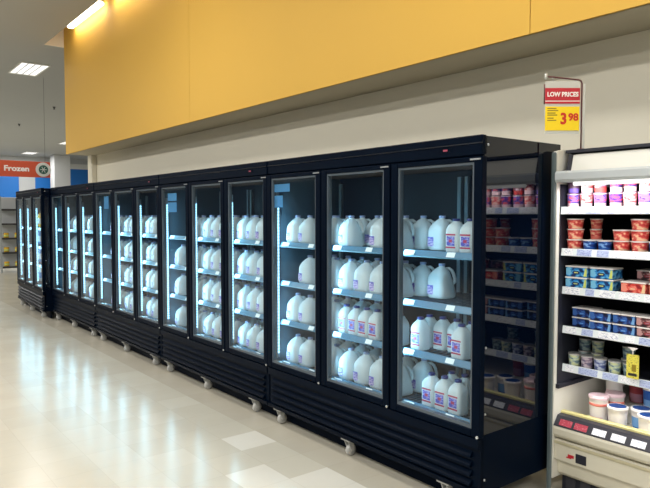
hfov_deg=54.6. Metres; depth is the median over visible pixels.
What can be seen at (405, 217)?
milk jug
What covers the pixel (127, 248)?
milk jug
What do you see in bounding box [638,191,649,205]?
yogurt cup
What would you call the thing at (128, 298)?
milk jug
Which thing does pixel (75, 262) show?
milk jug
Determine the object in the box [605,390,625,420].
tub
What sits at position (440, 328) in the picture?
gallon jug
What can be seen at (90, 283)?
milk jug
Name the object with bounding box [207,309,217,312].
bottle
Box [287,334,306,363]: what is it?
milk jug
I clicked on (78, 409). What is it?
floor
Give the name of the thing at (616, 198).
yogurt cup
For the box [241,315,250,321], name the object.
milk jug
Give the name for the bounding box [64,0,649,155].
soffit
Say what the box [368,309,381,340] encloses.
gallon jug
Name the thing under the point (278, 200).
paper notice
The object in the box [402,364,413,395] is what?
milk jug
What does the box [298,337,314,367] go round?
milk jug
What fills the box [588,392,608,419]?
tub
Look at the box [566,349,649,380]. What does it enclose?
shelf
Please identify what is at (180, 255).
milk jug
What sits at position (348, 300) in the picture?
milk jug
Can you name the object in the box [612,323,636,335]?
carton
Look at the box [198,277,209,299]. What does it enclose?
milk jug
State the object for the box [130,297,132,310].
milk jug
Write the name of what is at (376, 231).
milk jug
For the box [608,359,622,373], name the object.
cup
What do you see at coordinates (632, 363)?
price card
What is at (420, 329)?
gallon jug
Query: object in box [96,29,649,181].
wall
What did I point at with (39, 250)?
bag
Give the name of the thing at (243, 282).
milk jug
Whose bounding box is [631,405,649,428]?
tub
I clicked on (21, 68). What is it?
diffuser
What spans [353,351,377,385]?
milk jug
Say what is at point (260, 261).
milk jug
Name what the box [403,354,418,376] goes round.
milk jug
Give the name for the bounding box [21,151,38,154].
recessed light
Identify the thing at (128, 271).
milk jug
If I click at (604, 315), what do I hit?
carton
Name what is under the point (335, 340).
milk jug
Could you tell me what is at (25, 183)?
wall
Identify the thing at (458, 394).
gallon jug
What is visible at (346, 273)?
milk jug
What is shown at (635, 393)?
tub
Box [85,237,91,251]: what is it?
milk jug
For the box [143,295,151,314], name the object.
milk jug
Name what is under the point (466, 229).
gallon jug
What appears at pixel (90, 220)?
milk jug
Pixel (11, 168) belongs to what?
aisle sign
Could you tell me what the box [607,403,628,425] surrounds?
tub
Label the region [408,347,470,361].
shelf
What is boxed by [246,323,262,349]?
milk jug
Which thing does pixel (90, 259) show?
milk jug
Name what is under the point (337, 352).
milk jug
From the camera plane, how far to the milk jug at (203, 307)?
6.37 m
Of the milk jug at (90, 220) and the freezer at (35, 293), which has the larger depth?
the freezer at (35, 293)
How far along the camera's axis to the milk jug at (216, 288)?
5.74 m
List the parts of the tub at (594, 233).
red tub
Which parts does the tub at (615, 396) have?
lid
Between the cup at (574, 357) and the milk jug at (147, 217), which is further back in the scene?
the milk jug at (147, 217)
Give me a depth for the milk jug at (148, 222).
6.93 m
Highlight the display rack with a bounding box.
[0,196,16,272]
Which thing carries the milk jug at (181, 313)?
in the freezer at (241, 372)
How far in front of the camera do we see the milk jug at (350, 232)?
4.25 m
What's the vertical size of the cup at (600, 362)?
0.070 m
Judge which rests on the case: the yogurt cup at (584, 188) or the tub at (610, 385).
the tub at (610, 385)
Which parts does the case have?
rail, panel, kick panel, price rail, panel, price rail, price rail, lip trim, price rail, price rail, price rail, trim, panel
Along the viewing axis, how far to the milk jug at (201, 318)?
6.00 m
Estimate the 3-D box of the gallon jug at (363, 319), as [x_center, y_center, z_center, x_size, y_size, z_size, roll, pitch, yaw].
[0.281,0.518,4.171,0.106,0.195,0.093,-2,3,-38]
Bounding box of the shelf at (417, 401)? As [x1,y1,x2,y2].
[408,395,469,418]
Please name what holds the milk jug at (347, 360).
in the freezer at (503, 185)
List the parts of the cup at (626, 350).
lid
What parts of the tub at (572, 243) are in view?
red tub, red tub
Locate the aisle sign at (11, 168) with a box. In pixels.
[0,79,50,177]
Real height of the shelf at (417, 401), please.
0.012 m
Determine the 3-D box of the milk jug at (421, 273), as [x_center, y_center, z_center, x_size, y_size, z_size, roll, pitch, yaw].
[0.624,0.220,4.009,0.143,0.211,0.142,-2,3,-40]
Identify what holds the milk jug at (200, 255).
in the freezer at (241, 372)
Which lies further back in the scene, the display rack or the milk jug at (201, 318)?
the display rack
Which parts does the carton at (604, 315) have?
lid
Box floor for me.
[0,268,561,487]
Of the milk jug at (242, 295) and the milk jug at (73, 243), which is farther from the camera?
the milk jug at (73, 243)
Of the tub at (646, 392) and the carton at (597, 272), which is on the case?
the tub at (646, 392)
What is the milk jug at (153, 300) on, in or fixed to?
in the freezer at (135, 331)
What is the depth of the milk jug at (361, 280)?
4.14 m
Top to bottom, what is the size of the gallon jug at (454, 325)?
0.195 m
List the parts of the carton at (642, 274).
lid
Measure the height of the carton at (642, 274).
0.055 m
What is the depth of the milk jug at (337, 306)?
4.38 m
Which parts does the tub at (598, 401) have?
lid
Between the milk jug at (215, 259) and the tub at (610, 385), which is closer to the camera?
the tub at (610, 385)
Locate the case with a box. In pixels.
[546,143,649,487]
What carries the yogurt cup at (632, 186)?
on the yogurt cup at (629, 197)
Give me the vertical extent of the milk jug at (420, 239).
0.211 m
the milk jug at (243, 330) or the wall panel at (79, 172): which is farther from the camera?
the wall panel at (79, 172)
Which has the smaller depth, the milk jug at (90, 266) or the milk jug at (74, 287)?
the milk jug at (90, 266)
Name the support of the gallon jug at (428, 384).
in the freezer at (503, 185)
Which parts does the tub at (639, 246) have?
red tub, red tub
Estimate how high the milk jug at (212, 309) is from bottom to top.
0.211 m
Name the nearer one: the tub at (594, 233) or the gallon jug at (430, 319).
the tub at (594, 233)
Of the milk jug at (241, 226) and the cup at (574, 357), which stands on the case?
the cup at (574, 357)
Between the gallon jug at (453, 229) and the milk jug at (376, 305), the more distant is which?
the milk jug at (376, 305)
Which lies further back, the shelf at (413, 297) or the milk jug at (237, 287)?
the milk jug at (237, 287)
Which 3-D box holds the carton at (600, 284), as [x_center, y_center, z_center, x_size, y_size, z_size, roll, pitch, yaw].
[1.540,0.220,3.446,0.116,0.062,0.134,-2,3,-38]
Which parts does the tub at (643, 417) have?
lid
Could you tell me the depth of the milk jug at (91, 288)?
8.55 m
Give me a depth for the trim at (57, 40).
12.17 m
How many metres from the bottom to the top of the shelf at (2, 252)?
0.050 m
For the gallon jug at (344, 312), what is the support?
in the freezer at (503, 185)
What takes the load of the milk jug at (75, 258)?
in the freezer at (76, 308)
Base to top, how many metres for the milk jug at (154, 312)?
0.211 m
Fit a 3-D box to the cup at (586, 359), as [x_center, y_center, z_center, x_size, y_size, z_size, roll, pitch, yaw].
[1.472,0.658,3.537,0.072,0.070,0.072,-2,3,-31]
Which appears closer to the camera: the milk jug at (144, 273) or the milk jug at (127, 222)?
the milk jug at (144, 273)
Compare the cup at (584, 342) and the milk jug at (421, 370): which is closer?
the cup at (584, 342)
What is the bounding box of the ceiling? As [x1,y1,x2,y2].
[0,0,98,159]
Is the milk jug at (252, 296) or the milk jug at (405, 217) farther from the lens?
the milk jug at (252, 296)
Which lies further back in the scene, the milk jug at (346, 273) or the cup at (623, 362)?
the milk jug at (346, 273)
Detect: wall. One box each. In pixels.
[0,155,87,190]
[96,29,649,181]
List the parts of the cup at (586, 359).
lid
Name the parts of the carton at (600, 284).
lid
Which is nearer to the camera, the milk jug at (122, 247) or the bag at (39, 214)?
the milk jug at (122, 247)
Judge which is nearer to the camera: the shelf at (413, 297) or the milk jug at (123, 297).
the shelf at (413, 297)
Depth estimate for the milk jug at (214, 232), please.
5.71 m
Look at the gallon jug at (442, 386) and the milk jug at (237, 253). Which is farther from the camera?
the milk jug at (237, 253)
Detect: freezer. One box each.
[16,188,53,317]
[50,183,100,335]
[94,174,167,365]
[159,161,277,415]
[267,134,560,487]
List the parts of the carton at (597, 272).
lid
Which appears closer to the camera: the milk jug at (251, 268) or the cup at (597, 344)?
the cup at (597, 344)
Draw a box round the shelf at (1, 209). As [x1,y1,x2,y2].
[1,209,15,210]
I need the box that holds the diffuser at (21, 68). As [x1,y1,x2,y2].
[11,63,47,74]
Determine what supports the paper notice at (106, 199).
attached to the freezer at (135, 331)
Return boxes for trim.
[44,29,63,47]
[88,155,96,182]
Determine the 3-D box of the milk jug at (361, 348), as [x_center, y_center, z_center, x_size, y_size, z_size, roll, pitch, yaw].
[0.267,0.811,4.528,0.143,0.211,0.142,-2,3,-39]
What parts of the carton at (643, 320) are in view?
lid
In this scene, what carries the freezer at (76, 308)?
on the floor
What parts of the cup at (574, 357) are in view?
lid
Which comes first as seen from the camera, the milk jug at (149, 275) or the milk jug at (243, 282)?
the milk jug at (243, 282)
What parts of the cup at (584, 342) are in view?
lid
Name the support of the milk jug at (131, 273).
in the freezer at (135, 331)
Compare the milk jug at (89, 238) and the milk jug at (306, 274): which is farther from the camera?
the milk jug at (89, 238)
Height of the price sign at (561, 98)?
0.418 m
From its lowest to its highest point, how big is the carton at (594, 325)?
0.055 m
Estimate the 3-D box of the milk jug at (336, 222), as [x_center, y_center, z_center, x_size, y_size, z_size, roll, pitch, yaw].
[0.084,-0.094,4.423,0.143,0.211,0.142,-2,3,-39]
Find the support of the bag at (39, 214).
in the freezer at (35, 293)
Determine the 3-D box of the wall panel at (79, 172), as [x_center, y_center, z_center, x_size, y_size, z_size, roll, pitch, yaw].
[-14.287,-3.934,36.868,1.200,1.450,0.058,-2,3,-38]
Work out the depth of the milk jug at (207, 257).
5.86 m
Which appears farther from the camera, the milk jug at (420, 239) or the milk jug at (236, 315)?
the milk jug at (236, 315)
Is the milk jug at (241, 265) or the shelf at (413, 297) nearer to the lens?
the shelf at (413, 297)
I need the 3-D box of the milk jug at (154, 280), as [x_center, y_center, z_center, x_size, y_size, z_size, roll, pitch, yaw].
[-1.814,0.385,6.884,0.143,0.211,0.142,-2,3,-37]
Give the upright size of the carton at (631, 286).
0.062 m
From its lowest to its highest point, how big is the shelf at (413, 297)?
0.012 m
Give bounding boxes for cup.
[567,193,579,206]
[568,183,579,192]
[568,351,581,365]
[578,349,591,361]
[579,337,591,350]
[580,193,593,206]
[580,354,593,368]
[581,185,593,192]
[591,339,604,352]
[591,351,604,363]
[593,192,607,205]
[593,356,607,370]
[594,184,606,191]
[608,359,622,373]
[609,192,622,205]
[610,184,622,191]
[622,344,636,358]
[622,361,625,375]
[623,191,637,205]
[624,183,636,191]
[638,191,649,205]
[639,183,649,190]
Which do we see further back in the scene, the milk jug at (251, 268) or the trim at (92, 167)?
the trim at (92, 167)
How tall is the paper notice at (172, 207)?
0.095 m
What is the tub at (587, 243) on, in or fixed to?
on the case
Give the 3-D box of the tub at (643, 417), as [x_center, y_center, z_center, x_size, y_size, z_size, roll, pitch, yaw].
[1.699,0.971,3.308,0.110,0.150,0.109,-2,3,-38]
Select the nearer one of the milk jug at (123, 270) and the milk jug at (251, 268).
the milk jug at (251, 268)
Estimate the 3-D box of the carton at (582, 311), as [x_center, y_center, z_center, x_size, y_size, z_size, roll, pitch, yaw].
[1.495,0.387,3.593,0.116,0.055,0.124,-2,3,-38]
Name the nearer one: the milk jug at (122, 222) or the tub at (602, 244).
the tub at (602, 244)
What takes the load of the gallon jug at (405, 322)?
in the freezer at (503, 185)
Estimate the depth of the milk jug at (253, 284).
5.62 m
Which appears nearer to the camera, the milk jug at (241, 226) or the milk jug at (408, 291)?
the milk jug at (408, 291)
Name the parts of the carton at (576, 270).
lid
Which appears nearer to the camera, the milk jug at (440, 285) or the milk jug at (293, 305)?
the milk jug at (440, 285)
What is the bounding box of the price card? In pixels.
[626,347,638,379]
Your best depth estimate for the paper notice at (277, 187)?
4.66 m
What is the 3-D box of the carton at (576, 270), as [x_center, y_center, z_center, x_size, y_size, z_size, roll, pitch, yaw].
[1.449,0.153,3.559,0.116,0.062,0.134,-2,3,-38]
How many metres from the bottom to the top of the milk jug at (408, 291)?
0.211 m
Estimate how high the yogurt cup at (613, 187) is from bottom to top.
0.082 m
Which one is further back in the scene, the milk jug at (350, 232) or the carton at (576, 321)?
the milk jug at (350, 232)
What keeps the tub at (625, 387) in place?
in the case
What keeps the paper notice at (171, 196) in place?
attached to the freezer at (241, 372)
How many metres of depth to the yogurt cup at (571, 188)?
3.52 m
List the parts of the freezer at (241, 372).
door, price rail, price rail, price rail, door, price rail, price rail, price rail, price rail, kick plate, door, price rail, price rail, price rail, price rail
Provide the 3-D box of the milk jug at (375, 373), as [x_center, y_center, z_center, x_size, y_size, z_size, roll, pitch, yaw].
[0.373,0.831,4.094,0.143,0.211,0.142,-2,3,-38]
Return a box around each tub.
[566,219,584,248]
[583,239,597,249]
[588,385,642,426]
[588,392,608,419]
[590,219,602,238]
[597,240,612,249]
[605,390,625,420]
[606,380,622,391]
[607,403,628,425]
[613,230,630,250]
[629,385,642,402]
[630,219,649,251]
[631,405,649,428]
[637,412,649,431]
[643,388,649,406]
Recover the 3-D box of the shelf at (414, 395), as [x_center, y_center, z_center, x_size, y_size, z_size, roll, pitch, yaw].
[0.477,0.934,4.282,0.546,0.012,0.667,-2,3,-38]
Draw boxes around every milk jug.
[70,215,75,228]
[70,235,76,249]
[71,256,76,270]
[71,277,77,291]
[74,259,76,270]
[84,215,90,229]
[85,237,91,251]
[85,258,91,273]
[85,281,92,296]
[87,215,92,229]
[88,238,92,252]
[88,260,93,274]
[88,282,93,297]
[120,215,128,231]
[120,240,128,256]
[120,264,129,281]
[121,290,130,308]
[124,215,131,232]
[125,240,131,257]
[125,265,132,282]
[125,291,132,309]
[129,220,131,232]
[129,245,132,257]
[130,270,132,283]
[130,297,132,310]
[142,215,149,233]
[142,241,150,259]
[142,268,150,286]
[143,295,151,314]
[145,215,155,233]
[145,269,156,287]
[146,242,156,260]
[146,297,157,316]
[150,215,156,233]
[151,245,156,261]
[151,272,157,289]
[151,300,157,318]
[175,244,185,265]
[175,273,185,294]
[175,304,186,325]
[197,215,208,236]
[197,246,209,268]
[197,310,210,332]
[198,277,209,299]
[200,305,210,310]
[203,215,215,237]
[203,247,217,269]
[203,278,217,301]
[203,312,218,335]
[207,307,217,312]
[210,215,219,237]
[210,248,220,270]
[211,280,220,303]
[212,314,220,337]
[233,215,242,238]
[233,249,243,273]
[234,283,243,307]
[234,313,242,318]
[234,318,244,343]
[236,215,252,239]
[236,250,253,274]
[237,284,253,309]
[237,321,254,346]
[240,280,249,286]
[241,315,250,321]
[246,215,262,239]
[246,251,262,276]
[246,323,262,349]
[247,286,262,311]
[249,281,259,288]
[250,317,260,323]
[255,219,262,240]
[256,291,262,313]
[256,330,263,352]
[257,256,262,276]
[286,215,305,242]
[286,293,305,321]
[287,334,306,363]
[298,215,314,243]
[298,255,314,283]
[298,295,314,324]
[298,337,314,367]
[332,216,345,244]
[332,257,345,287]
[332,294,343,302]
[332,299,344,330]
[332,337,343,347]
[332,344,346,375]
[338,216,363,246]
[338,259,360,289]
[338,347,361,380]
[339,340,357,352]
[340,296,356,306]
[343,256,356,262]
[352,298,371,310]
[353,260,376,292]
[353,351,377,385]
[354,343,372,355]
[357,257,371,266]
[358,216,371,245]
[365,216,379,245]
[369,216,382,247]
[369,261,381,294]
[369,301,381,312]
[369,347,381,360]
[369,355,381,390]
[372,258,379,265]
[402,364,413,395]
[403,216,414,249]
[403,216,415,228]
[403,260,415,275]
[403,263,414,297]
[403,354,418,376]
[410,216,433,248]
[410,262,433,296]
[412,358,437,393]
[427,263,455,298]
[428,216,452,250]
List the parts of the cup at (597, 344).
lid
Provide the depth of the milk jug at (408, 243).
3.88 m
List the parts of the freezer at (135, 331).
door, price rail, price rail, door, price rail, price rail, price rail, kick plate, door, price rail, price rail, price rail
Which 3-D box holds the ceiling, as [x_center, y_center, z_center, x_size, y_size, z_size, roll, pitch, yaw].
[-7.389,-4.298,14.980,21.400,0.710,43.400,-2,3,-38]
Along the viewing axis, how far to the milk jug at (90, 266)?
8.53 m
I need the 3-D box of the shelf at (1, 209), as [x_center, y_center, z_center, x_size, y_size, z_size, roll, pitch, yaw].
[-8.774,-0.961,17.725,0.720,0.050,0.415,-2,3,-38]
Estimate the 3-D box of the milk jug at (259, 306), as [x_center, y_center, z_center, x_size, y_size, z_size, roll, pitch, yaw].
[-0.476,0.464,5.175,0.143,0.211,0.142,-2,3,-36]
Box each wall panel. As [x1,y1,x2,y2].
[0,176,18,197]
[35,177,50,188]
[70,164,87,184]
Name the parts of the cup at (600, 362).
lid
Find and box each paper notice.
[104,196,108,208]
[168,193,176,200]
[168,202,176,211]
[274,184,289,191]
[274,196,282,207]
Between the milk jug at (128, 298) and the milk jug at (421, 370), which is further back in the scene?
the milk jug at (128, 298)
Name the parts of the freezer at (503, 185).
door, price rail, price rail, price rail, price rail, door, price rail, price rail, price rail, price rail, kick plate, price rail, price rail, price rail, price rail, door, panel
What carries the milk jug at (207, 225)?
in the freezer at (241, 372)
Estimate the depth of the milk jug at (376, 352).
4.37 m
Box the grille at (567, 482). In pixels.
[562,474,598,487]
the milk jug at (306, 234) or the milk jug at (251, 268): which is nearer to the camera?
the milk jug at (306, 234)
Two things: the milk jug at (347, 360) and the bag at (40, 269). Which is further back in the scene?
the bag at (40, 269)
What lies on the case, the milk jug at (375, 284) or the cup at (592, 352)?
the cup at (592, 352)
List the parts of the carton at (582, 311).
lid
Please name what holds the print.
attached to the price sign at (561, 98)
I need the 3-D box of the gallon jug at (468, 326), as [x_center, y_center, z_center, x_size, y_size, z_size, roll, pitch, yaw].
[0.848,0.543,3.632,0.106,0.195,0.093,-2,3,-36]
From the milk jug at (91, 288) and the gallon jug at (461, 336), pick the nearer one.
the gallon jug at (461, 336)
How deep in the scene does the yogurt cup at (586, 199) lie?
3.46 m
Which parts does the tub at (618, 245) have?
red tub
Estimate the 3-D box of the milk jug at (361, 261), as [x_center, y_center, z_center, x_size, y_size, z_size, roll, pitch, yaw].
[0.267,0.197,4.499,0.143,0.211,0.142,-2,3,-38]
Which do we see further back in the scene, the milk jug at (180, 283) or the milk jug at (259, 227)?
the milk jug at (180, 283)
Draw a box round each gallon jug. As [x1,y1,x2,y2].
[338,304,352,333]
[348,306,362,335]
[358,307,372,337]
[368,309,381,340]
[403,316,408,345]
[411,316,429,350]
[422,372,438,407]
[425,314,436,347]
[433,316,449,349]
[434,375,452,411]
[446,219,462,251]
[447,318,462,351]
[447,370,459,382]
[448,379,468,415]
[451,323,470,359]
[460,219,471,252]
[460,374,469,409]
[466,321,470,332]
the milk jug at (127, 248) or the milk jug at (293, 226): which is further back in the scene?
the milk jug at (127, 248)
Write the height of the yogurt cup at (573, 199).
0.082 m
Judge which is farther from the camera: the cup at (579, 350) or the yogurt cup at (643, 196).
the cup at (579, 350)
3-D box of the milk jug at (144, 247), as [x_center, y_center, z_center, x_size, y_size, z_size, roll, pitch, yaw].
[-2.008,0.077,7.116,0.143,0.211,0.142,-2,3,-39]
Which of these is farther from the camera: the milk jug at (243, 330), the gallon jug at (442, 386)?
the milk jug at (243, 330)
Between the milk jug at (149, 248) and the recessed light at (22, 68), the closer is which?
the milk jug at (149, 248)
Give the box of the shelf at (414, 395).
[337,376,440,398]
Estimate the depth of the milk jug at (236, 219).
5.44 m
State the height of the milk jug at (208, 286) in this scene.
0.211 m
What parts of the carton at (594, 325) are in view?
lid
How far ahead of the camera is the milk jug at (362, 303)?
4.48 m
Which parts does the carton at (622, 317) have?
lid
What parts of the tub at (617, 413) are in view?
lid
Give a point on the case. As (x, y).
(588, 451)
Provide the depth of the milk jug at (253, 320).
5.62 m
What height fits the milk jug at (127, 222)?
0.211 m
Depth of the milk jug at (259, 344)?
5.15 m
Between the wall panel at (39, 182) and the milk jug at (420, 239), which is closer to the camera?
the milk jug at (420, 239)
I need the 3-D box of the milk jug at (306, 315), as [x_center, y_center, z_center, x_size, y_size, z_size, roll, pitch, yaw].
[-0.109,0.486,4.697,0.143,0.211,0.142,-2,3,-36]
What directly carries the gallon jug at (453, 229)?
in the freezer at (503, 185)
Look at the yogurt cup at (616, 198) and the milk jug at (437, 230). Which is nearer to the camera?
the yogurt cup at (616, 198)
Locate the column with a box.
[50,155,70,187]
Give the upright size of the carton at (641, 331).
0.055 m
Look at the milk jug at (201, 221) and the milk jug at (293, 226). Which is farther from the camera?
the milk jug at (201, 221)
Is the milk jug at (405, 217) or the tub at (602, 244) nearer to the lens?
the tub at (602, 244)
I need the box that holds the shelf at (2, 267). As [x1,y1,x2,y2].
[0,266,16,268]
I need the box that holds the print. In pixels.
[547,108,557,120]
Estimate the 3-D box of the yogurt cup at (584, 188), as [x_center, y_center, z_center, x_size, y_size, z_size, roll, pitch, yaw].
[1.451,-0.325,3.483,0.072,0.082,0.072,-2,3,-30]
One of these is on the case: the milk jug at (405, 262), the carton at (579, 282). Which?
the carton at (579, 282)
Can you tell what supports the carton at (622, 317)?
on the carton at (617, 328)
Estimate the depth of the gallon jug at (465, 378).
3.64 m
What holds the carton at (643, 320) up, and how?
on the carton at (641, 331)
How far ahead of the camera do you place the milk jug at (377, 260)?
4.35 m
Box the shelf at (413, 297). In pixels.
[407,292,460,298]
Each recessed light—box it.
[8,61,50,76]
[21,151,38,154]
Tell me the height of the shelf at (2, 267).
0.050 m
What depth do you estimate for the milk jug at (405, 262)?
4.11 m
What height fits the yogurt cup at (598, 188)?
0.082 m
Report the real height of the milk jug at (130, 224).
0.211 m
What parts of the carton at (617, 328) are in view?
lid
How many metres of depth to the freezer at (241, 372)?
5.79 m
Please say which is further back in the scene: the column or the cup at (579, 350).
the column
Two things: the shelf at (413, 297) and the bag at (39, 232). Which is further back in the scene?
the bag at (39, 232)
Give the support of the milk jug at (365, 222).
in the freezer at (503, 185)
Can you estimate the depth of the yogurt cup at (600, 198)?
3.40 m
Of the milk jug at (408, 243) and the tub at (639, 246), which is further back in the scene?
the milk jug at (408, 243)
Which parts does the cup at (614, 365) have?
lid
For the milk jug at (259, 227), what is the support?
in the freezer at (241, 372)
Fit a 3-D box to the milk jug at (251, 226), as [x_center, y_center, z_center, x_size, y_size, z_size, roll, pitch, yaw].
[-0.574,-0.133,5.270,0.143,0.211,0.142,-2,3,-38]
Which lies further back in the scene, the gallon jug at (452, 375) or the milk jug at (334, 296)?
the milk jug at (334, 296)
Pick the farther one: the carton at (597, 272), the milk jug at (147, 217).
the milk jug at (147, 217)
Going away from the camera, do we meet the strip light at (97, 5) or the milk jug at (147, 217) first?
the milk jug at (147, 217)
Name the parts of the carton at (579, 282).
lid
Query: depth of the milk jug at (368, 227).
4.34 m
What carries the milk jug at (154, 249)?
in the freezer at (135, 331)
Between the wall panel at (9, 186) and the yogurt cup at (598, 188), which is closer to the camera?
the yogurt cup at (598, 188)
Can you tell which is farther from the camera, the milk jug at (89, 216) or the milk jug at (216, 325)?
the milk jug at (89, 216)
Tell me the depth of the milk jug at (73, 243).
9.13 m
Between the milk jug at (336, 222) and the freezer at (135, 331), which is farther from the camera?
the freezer at (135, 331)
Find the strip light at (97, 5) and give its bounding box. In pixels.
[67,0,103,28]
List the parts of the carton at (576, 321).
lid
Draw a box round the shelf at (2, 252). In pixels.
[2,252,16,253]
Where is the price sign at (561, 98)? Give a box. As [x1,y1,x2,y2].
[544,73,585,148]
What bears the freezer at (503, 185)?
on the floor
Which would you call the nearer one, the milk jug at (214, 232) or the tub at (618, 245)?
the tub at (618, 245)
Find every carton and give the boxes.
[565,264,594,277]
[565,276,590,288]
[572,305,601,317]
[572,316,590,327]
[589,308,619,322]
[589,320,612,331]
[590,266,623,279]
[590,278,623,290]
[612,311,642,325]
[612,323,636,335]
[620,280,649,293]
[635,314,649,327]
[636,269,649,280]
[636,326,649,337]
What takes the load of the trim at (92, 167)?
attached to the wall at (506, 99)
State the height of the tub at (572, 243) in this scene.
0.172 m
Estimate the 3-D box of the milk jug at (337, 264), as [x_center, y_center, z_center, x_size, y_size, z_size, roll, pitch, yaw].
[0.084,0.200,4.436,0.143,0.211,0.142,-2,3,-36]
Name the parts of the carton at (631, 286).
lid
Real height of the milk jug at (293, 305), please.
0.211 m
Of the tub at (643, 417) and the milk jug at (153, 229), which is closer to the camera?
the tub at (643, 417)
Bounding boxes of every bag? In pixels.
[38,213,40,227]
[38,230,40,244]
[38,249,41,262]
[39,267,41,280]
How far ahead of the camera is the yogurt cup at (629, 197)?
3.27 m
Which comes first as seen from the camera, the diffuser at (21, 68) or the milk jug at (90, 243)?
the milk jug at (90, 243)
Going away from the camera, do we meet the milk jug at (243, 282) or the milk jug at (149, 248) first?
the milk jug at (243, 282)
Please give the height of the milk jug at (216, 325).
0.211 m
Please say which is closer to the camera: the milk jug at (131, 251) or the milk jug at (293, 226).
the milk jug at (293, 226)
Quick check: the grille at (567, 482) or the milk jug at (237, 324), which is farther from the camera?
the milk jug at (237, 324)
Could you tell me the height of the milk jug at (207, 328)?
0.211 m
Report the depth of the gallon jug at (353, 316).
4.21 m
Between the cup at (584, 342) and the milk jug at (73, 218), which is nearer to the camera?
the cup at (584, 342)
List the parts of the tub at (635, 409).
lid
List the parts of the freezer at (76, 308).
door, door, kick plate, door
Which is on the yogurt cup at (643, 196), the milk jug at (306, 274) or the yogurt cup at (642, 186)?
the yogurt cup at (642, 186)
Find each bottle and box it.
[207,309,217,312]
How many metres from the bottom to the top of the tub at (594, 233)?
0.114 m
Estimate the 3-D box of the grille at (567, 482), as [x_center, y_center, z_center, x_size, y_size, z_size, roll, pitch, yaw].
[2.357,1.431,2.404,0.010,0.100,3.184,-2,3,-38]
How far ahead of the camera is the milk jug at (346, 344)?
4.62 m
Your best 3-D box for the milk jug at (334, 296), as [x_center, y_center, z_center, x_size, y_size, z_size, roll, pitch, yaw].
[0.074,0.483,4.760,0.143,0.211,0.142,-2,3,-37]
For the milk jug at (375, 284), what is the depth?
4.02 m
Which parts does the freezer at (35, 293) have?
door, door, kick plate, door, panel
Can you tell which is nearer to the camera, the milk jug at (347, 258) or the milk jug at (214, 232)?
the milk jug at (347, 258)

